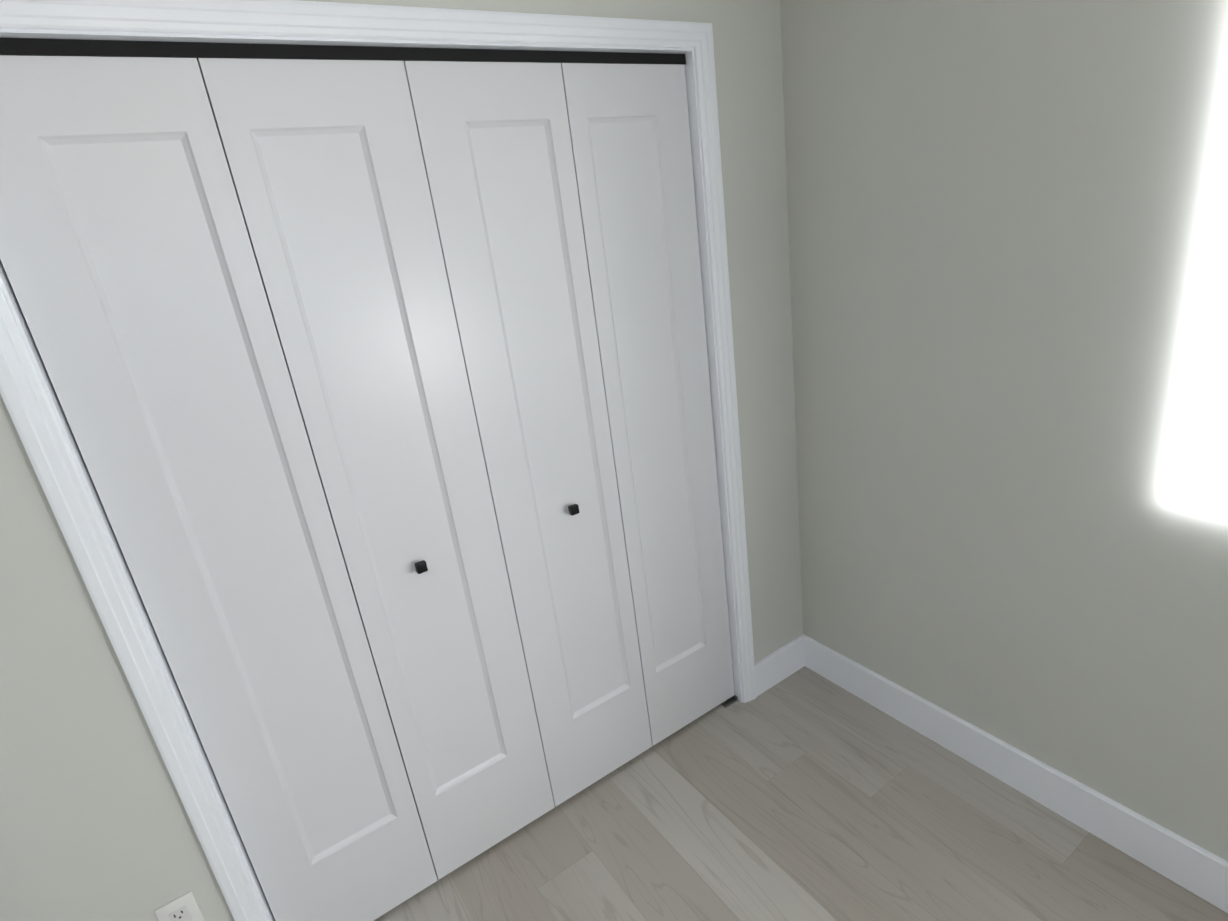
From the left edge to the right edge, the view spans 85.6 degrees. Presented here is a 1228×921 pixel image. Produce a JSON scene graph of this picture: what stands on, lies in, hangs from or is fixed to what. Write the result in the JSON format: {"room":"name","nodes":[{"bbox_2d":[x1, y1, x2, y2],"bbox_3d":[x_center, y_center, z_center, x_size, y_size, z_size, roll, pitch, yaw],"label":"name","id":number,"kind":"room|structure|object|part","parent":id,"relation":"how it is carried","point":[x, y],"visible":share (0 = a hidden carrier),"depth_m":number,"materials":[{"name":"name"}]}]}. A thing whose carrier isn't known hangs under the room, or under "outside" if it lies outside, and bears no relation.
{"room":"empty bedroom","nodes":[
{"label":"empty bedroom","id":0,"kind":"room"},
{"bbox_2d":[0,0,802,920],"bbox_3d":[-0.662,0.039,1.464,3.165,2.440,0.115,-19,22,-30],"label":"wall","id":1,"kind":"structure","parent":0,"point":[96,824],"depth_m":1.36,"materials":[{"name":"grey paint"}]},
{"bbox_2d":[154,891,204,920],"bbox_3d":[-0.942,1.003,1.446,0.070,0.115,0.008,-19,22,-30],"label":"outlet","id":2,"kind":"object","parent":1,"relation":"attached to","point":[184,907],"visible":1,"depth_m":1.44,"materials":[{"name":"white plastic"}]},
{"bbox_2d":[0,38,685,64],"bbox_3d":[-0.443,-0.837,1.373,1.503,0.024,0.040,-19,22,-30],"label":"track rail","id":3,"kind":"object","parent":1,"relation":"attached to","point":[59,47],"visible":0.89,"depth_m":1.26,"materials":[{"name":"black metal"}]},
{"bbox_2d":[0,55,734,920],"bbox_3d":[-0.308,0.118,1.699,1.499,2.014,0.052,-19,22,-30],"label":"door","id":4,"kind":"structure","parent":1,"relation":"in","point":[128,261],"depth_m":1.53,"materials":[{"name":"white paint"}]},
{"bbox_3d":[-0.463,0.171,1.606,0.372,2.014,0.052,-19,22,-30],"label":"bifold door panel","id":5,"kind":"part","parent":4,"relation":"part of","materials":[{"name":"white wood"}]},
{"bbox_3d":[-0.154,0.065,1.791,0.372,2.014,0.052,-19,22,-30],"label":"bifold door panel","id":6,"kind":"part","parent":4,"relation":"part of","materials":[{"name":"white wood"}]},
{"bbox_3d":[0.149,-0.044,1.985,0.372,2.014,0.030,-19,22,-30],"label":"bifold door panel","id":7,"kind":"part","parent":4,"relation":"part of","materials":[{"name":"white wood"}]},
{"bbox_2d":[0,0,756,920],"bbox_3d":[-0.323,0.102,1.714,1.543,2.073,0.115,-19,22,-30],"label":"door frame","id":8,"kind":"structure","parent":1,"relation":"attached to","point":[72,442],"depth_m":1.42,"materials":[{"name":"white wood"}]},
{"bbox_2d":[721,695,737,707],"bbox_3d":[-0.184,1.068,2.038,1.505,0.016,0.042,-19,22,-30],"label":"pivot bracket","id":9,"kind":"object","parent":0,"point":[729,701],"visible":0.65,"depth_m":2.39,"materials":[{"name":"black metal"}]},
{"bbox_2d":[374,666,1227,920],"bbox_3d":[-2.400,1.879,0.758,7.765,0.100,5.865,-19,22,-30],"label":"floor","id":10,"kind":"structure","parent":0,"point":[804,793],"depth_m":1.84,"materials":[{"name":"wood"}]},
{"bbox_2d":[780,0,1227,860],"bbox_3d":[1.419,-0.081,1.016,0.115,2.440,2.865,-19,22,-30],"label":"wall","id":11,"kind":"structure","parent":0,"point":[1008,246],"depth_m":1.58,"materials":[{"name":"grey paint"}]},
{"bbox_2d":[795,634,1227,912],"bbox_3d":[1.471,1.003,1.423,0.014,0.130,2.720,-19,22,-30],"label":"baseboard","id":12,"kind":"structure","parent":11,"relation":"attached to","point":[1199,871],"depth_m":1.84,"materials":[{"name":"white wood"}]}
]}

